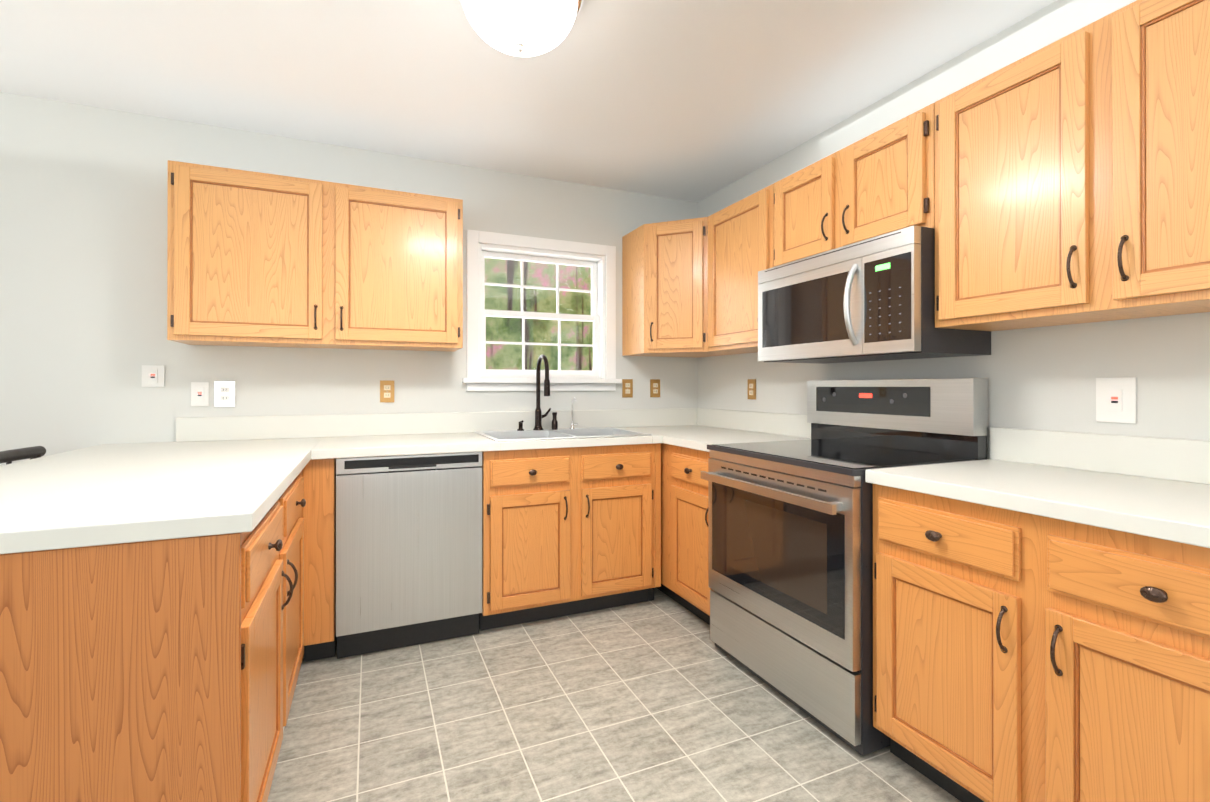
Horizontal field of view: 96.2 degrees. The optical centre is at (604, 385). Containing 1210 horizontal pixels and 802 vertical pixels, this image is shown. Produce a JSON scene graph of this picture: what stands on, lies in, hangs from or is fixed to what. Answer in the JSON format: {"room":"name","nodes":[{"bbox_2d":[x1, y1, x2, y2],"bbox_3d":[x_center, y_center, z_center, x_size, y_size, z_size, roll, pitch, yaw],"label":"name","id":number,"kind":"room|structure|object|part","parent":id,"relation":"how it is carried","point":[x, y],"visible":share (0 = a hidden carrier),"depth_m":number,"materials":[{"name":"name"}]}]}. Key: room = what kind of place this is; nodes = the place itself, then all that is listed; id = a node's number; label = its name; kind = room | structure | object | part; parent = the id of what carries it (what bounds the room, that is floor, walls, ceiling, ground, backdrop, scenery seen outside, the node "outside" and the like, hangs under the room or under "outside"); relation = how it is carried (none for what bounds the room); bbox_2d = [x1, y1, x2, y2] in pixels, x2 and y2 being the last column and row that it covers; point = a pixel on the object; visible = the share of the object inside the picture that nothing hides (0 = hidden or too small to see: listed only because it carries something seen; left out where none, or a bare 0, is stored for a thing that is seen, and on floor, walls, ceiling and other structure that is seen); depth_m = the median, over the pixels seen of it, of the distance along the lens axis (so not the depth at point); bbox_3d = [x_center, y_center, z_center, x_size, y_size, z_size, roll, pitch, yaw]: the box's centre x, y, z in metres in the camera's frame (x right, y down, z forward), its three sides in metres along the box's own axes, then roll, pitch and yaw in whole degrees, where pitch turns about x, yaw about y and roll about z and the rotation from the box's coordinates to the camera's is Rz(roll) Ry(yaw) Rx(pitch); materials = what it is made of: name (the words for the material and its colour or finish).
{"room":"kitchen","nodes":[
{"label":"kitchen","id":0,"kind":"room"},
{"bbox_2d":[0,92,697,465],"bbox_3d":[-2.078,-0.040,2.630,6.150,2.440,0.150,0,0,-23],"label":"wall","id":1,"kind":"structure","parent":0,"point":[82,264],"depth_m":2.54,"materials":[{"name":"white paint"}]},
{"bbox_2d":[142,365,164,386],"bbox_3d":[-2.106,-0.045,2.530,0.085,0.100,0.010,0,0,-23],"label":"outlet","id":2,"kind":"object","parent":1,"relation":"attached to","point":[153,375],"visible":1,"depth_m":2.53,"materials":[{"name":"white plastic"}]},
{"bbox_2d":[191,382,208,405],"bbox_3d":[-1.940,0.040,2.601,0.070,0.115,0.010,0,0,-23],"label":"outlet","id":3,"kind":"object","parent":1,"relation":"attached to","point":[199,393],"visible":1,"depth_m":2.60,"materials":[{"name":"white plastic"}]},
{"bbox_2d":[214,381,234,406],"bbox_3d":[-1.849,0.040,2.641,0.085,0.125,0.008,0,0,-23],"label":"electrical outlet","id":4,"kind":"object","parent":1,"relation":"attached to","point":[224,393],"visible":1,"depth_m":2.64,"materials":[{"name":"white plastic"}]},
{"bbox_2d":[167,160,462,350],"bbox_3d":[-1.348,-0.579,2.671,1.230,0.768,0.354,0,0,-23],"label":"upper cabinet","id":5,"kind":"object","parent":1,"relation":"attached to","point":[258,259],"visible":1,"depth_m":2.51,"materials":[{"name":"brown wood"}]},
{"bbox_2d":[380,380,393,401],"bbox_3d":[-1.176,0.031,2.933,0.072,0.118,0.008,0,0,-23],"label":"electrical outlet","id":6,"kind":"object","parent":1,"relation":"attached to","point":[386,391],"visible":1,"depth_m":2.93,"materials":[{"name":"gold metal"}]},
{"bbox_2d":[462,230,621,390],"bbox_3d":[-0.384,-0.429,3.337,0.982,0.921,0.200,0,0,-23],"label":"window","id":7,"kind":"structure","parent":1,"relation":"in","point":[481,376],"depth_m":3.32,"materials":[{"name":"white wood"}]},
{"bbox_2d":[622,379,632,397],"bbox_3d":[0.146,0.017,3.505,0.072,0.118,0.008,0,0,-23],"label":"electrical outlet","id":8,"kind":"object","parent":1,"relation":"attached to","point":[627,388],"visible":1,"depth_m":3.50,"materials":[{"name":"gold metal"}]},
{"bbox_2d":[650,379,659,396],"bbox_3d":[0.333,0.017,3.586,0.072,0.118,0.008,0,0,-23],"label":"electrical outlet","id":9,"kind":"object","parent":1,"relation":"attached to","point":[654,387],"visible":1,"depth_m":3.58,"materials":[{"name":"gold metal"}]},
{"bbox_2d":[622,217,743,357],"bbox_3d":[0.486,-0.577,3.347,0.570,0.767,0.570,0,0,-23],"label":"upper cabinet","id":10,"kind":"object","parent":1,"relation":"attached to","point":[664,289],"visible":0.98,"depth_m":3.16,"materials":[{"name":"brown wood"}]},
{"bbox_2d":[0,0,1056,201],"bbox_3d":[-0.886,-1.316,-0.311,6.300,0.100,6.500,0,0,-23],"label":"ceiling","id":11,"kind":"structure","parent":0,"point":[693,100],"depth_m":2.19,"materials":[{"name":"white paint"}]},
{"bbox_2d":[459,0,582,56],"bbox_3d":[-0.262,-1.142,1.670,0.392,0.237,0.392,0,0,-23],"label":"dome light","id":12,"kind":"object","parent":11,"relation":"attached to","point":[524,28],"visible":1,"depth_m":1.62,"materials":[{"name":"white glass"}]},
{"bbox_2d":[267,587,960,801],"bbox_3d":[-0.886,1.224,-0.316,6.300,0.100,6.500,0,0,-23],"label":"floor","id":13,"kind":"structure","parent":0,"point":[661,697],"depth_m":1.87,"materials":[{"name":"tile"}]},
{"bbox_2d":[0,446,45,464],"bbox_3d":[-2.255,0.703,1.752,0.480,0.952,0.496,0,0,-23],"label":"chair","id":14,"kind":"object","parent":13,"relation":"on","point":[10,456],"visible":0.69,"depth_m":1.96,"materials":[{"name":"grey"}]},
{"bbox_2d":[0,483,291,801],"bbox_3d":[-1.154,0.741,1.260,0.640,0.872,0.577,0,0,-23],"label":"base cabinet","id":15,"kind":"object","parent":13,"relation":"on","point":[166,670],"depth_m":1.06,"materials":[{"name":"brown wood"}]},
{"bbox_2d":[0,444,315,553],"bbox_3d":[-1.375,0.283,1.494,0.898,0.040,1.195,0,0,-23],"label":"countertop","id":16,"kind":"structure","parent":15,"relation":"on","point":[204,476],"depth_m":1.31,"materials":[{"name":"white laminate"}]},
{"bbox_2d":[292,471,305,699],"bbox_3d":[-1.364,0.742,1.772,0.620,0.872,0.530,0,0,-23],"label":"base cabinet","id":17,"kind":"object","parent":13,"relation":"on","point":[298,501],"depth_m":1.99,"materials":[{"name":"brown wood"}]},
{"bbox_2d":[302,452,481,661],"bbox_3d":[-1.028,0.744,2.658,0.739,0.873,0.626,0,0,-23],"label":"dishwasher","id":18,"kind":"object","parent":13,"relation":"on","point":[408,550],"depth_m":2.37,"materials":[{"name":"grey metal"}]},
{"bbox_3d":[-1.318,0.743,2.547,0.119,0.873,0.600,0,0,-23],"label":"base cabinet dishwasher filler","id":19,"kind":"part","parent":18,"relation":"part of","materials":[{"name":"orange wood"}]},
{"bbox_2d":[479,444,654,630],"bbox_3d":[-0.260,0.744,2.978,0.915,0.873,0.650,0,0,-23],"label":"base cabinet","id":20,"kind":"object","parent":13,"relation":"on","point":[568,531],"visible":0.98,"depth_m":2.69,"materials":[{"name":"brown wood"}]},
{"bbox_2d":[648,443,710,624],"bbox_3d":[0.555,0.745,3.077,0.657,0.873,1.116,0,0,-23],"label":"base cabinet","id":21,"kind":"object","parent":13,"relation":"on","point":[684,534],"depth_m":2.75,"materials":[{"name":"brown wood"}]},
{"bbox_2d":[49,408,691,458],"bbox_3d":[-0.695,0.228,2.792,3.178,0.155,0.648,0,0,-23],"label":"countertop","id":22,"kind":"structure","parent":21,"relation":"on","point":[342,435],"depth_m":2.73,"materials":[{"name":"white laminate"}]},
{"bbox_2d":[517,354,578,430],"bbox_3d":[-0.300,0.040,3.125,0.376,0.437,0.218,0,0,-23],"label":"faucet set","id":23,"kind":"object","parent":22,"relation":"on","point":[539,416],"visible":1,"depth_m":3.16,"materials":[{"name":"brown metal"}]},
{"bbox_2d":[474,427,651,441],"bbox_3d":[-0.246,0.349,2.990,0.840,0.183,0.569,0,0,-23],"label":"sink","id":24,"kind":"object","parent":22,"relation":"in","point":[532,434],"visible":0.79,"depth_m":3.09,"materials":[{"name":"metal"}]},
{"bbox_3d":[0.167,0.745,3.190,0.034,0.873,0.600,0,0,-23],"label":"corner base cabinet filler","id":25,"kind":"part","parent":21,"relation":"part of","materials":[{"name":"orange wood"}]},
{"bbox_2d":[660,408,810,451],"bbox_3d":[0.683,0.228,2.780,0.658,0.155,0.467,0,0,-23],"label":"countertop","id":26,"kind":"structure","parent":21,"relation":"on","point":[699,428],"depth_m":3.04,"materials":[{"name":"white laminate"}]},
{"bbox_2d":[701,378,987,755],"bbox_3d":[0.892,0.569,2.177,0.714,1.190,0.796,0,0,-23],"label":"range","id":27,"kind":"object","parent":13,"relation":"on","point":[790,553],"visible":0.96,"depth_m":1.99,"materials":[{"name":"grey metal"}]},
{"bbox_2d":[873,484,1209,801],"bbox_3d":[1.282,0.741,1.407,0.650,0.873,0.918,0,0,-23],"label":"base cabinet","id":28,"kind":"object","parent":13,"relation":"on","point":[1021,657],"visible":0.98,"depth_m":1.29,"materials":[{"name":"brown wood"}]},
{"bbox_2d":[865,427,1209,547],"bbox_3d":[1.290,0.225,1.411,0.633,0.155,0.917,0,0,-23],"label":"countertop","id":29,"kind":"structure","parent":28,"relation":"on","point":[1153,487],"depth_m":1.49,"materials":[{"name":"white laminate"}]},
{"bbox_2d":[698,0,1209,459],"bbox_3d":[1.936,-0.043,0.908,0.150,2.440,6.200,0,0,-23],"label":"wall","id":30,"kind":"structure","parent":0,"point":[1041,378],"depth_m":1.86,"materials":[{"name":"white paint"}]},
{"bbox_2d":[708,183,773,352],"bbox_3d":[0.808,-0.579,2.876,0.354,0.768,0.545,0,0,-23],"label":"upper cabinet","id":31,"kind":"object","parent":30,"relation":"attached to","point":[740,244],"visible":0.62,"depth_m":2.80,"materials":[{"name":"brown wood"}]},
{"bbox_2d":[748,379,755,399],"bbox_3d":[0.861,0.021,3.189,0.008,0.118,0.072,0,0,-23],"label":"electrical outlet","id":32,"kind":"object","parent":30,"relation":"attached to","point":[751,388],"visible":1,"depth_m":3.18,"materials":[{"name":"gold metal"}]},
{"bbox_2d":[774,102,934,266],"bbox_3d":[1.075,-0.750,2.259,0.354,0.427,0.796,0,0,-23],"label":"upper cabinet","id":33,"kind":"object","parent":30,"relation":"attached to","point":[878,182],"visible":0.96,"depth_m":2.10,"materials":[{"name":"brown wood"}]},
{"bbox_2d":[758,225,990,363],"bbox_3d":[1.028,-0.322,2.238,0.456,0.422,0.796,0,0,-23],"label":"over-the-range microwave","id":34,"kind":"object","parent":33,"relation":"attached to","point":[872,299],"visible":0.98,"depth_m":2.00,"materials":[{"name":"grey metal"}]},
{"bbox_2d":[935,0,1209,330],"bbox_3d":[1.417,-0.581,1.469,0.354,0.768,0.920,0,0,-23],"label":"upper cabinet","id":35,"kind":"object","parent":30,"relation":"attached to","point":[1072,177],"visible":1,"depth_m":1.44,"materials":[{"name":"brown wood"}]},
{"bbox_2d":[1096,377,1136,422],"bbox_3d":[1.534,0.043,1.632,0.010,0.135,0.095,0,0,-23],"label":"outlet","id":36,"kind":"object","parent":30,"relation":"attached to","point":[1116,400],"visible":1,"depth_m":1.63,"materials":[{"name":"white plastic"}]},
{"label":"outside","id":37,"kind":"structure","parent":0,"visible":0},
{"bbox_2d":[485,258,592,370],"bbox_3d":[-0.921,-0.515,4.805,6.400,3.800,0.020,0,0,-23],"label":"window panes","id":38,"kind":"structure","parent":37,"point":[509,328],"depth_m":4.92,"materials":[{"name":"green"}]}
]}

